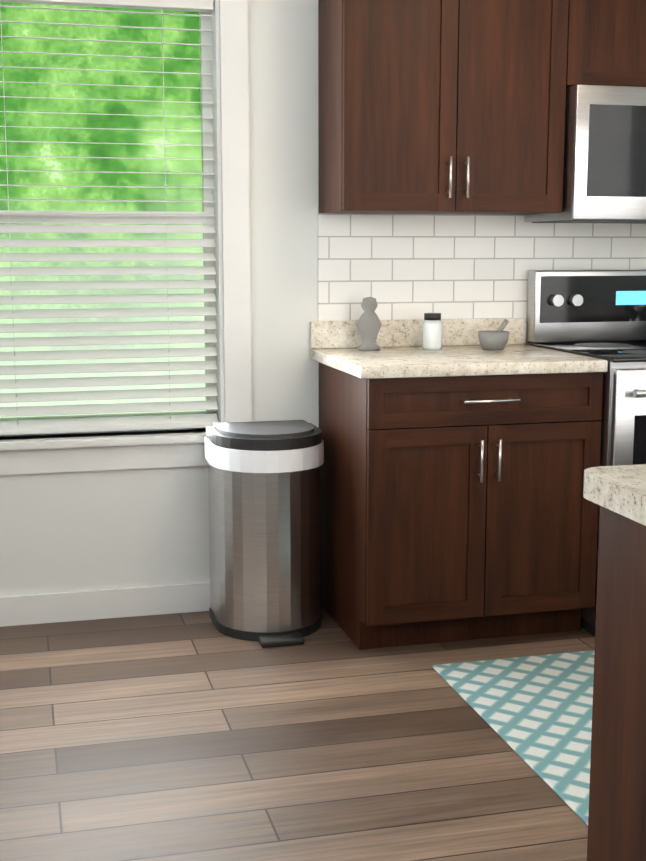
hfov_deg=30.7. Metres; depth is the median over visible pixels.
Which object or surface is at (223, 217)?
window
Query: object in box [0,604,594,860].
floor
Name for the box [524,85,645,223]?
microwave
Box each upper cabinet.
[318,0,573,214]
[574,0,645,86]
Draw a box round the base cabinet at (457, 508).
[319,362,602,649]
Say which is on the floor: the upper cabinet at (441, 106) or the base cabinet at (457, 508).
the base cabinet at (457, 508)
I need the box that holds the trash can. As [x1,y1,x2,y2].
[204,420,323,647]
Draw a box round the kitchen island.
[583,492,645,860]
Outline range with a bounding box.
[526,269,645,635]
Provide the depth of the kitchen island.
1.79 m
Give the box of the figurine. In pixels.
[357,297,381,350]
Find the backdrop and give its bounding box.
[0,2,205,417]
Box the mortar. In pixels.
[478,319,509,349]
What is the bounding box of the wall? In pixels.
[0,0,318,596]
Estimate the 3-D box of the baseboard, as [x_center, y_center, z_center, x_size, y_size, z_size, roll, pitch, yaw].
[-1.799,0.635,3.758,3.420,0.100,0.013,-2,9,-14]
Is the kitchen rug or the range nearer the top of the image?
the range
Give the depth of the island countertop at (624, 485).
1.77 m
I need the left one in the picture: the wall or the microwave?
the wall
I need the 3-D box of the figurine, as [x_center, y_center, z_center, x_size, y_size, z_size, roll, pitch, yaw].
[0.157,-0.363,3.988,0.090,0.180,0.054,-2,9,-14]
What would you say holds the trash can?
on the floor
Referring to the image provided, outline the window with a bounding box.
[0,0,250,474]
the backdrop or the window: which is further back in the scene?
the backdrop
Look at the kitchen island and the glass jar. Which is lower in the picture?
the kitchen island
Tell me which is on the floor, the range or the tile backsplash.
the range
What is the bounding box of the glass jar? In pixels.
[422,313,441,349]
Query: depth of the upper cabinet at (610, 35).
3.84 m
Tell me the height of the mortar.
0.105 m
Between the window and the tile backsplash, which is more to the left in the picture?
the window
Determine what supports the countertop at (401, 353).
on the base cabinet at (457, 508)
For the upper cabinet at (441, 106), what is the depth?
3.74 m
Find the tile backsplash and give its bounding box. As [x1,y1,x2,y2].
[318,213,645,343]
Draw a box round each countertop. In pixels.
[310,318,607,378]
[583,464,645,515]
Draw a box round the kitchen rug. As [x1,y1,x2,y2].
[432,650,594,824]
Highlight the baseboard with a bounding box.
[0,582,209,626]

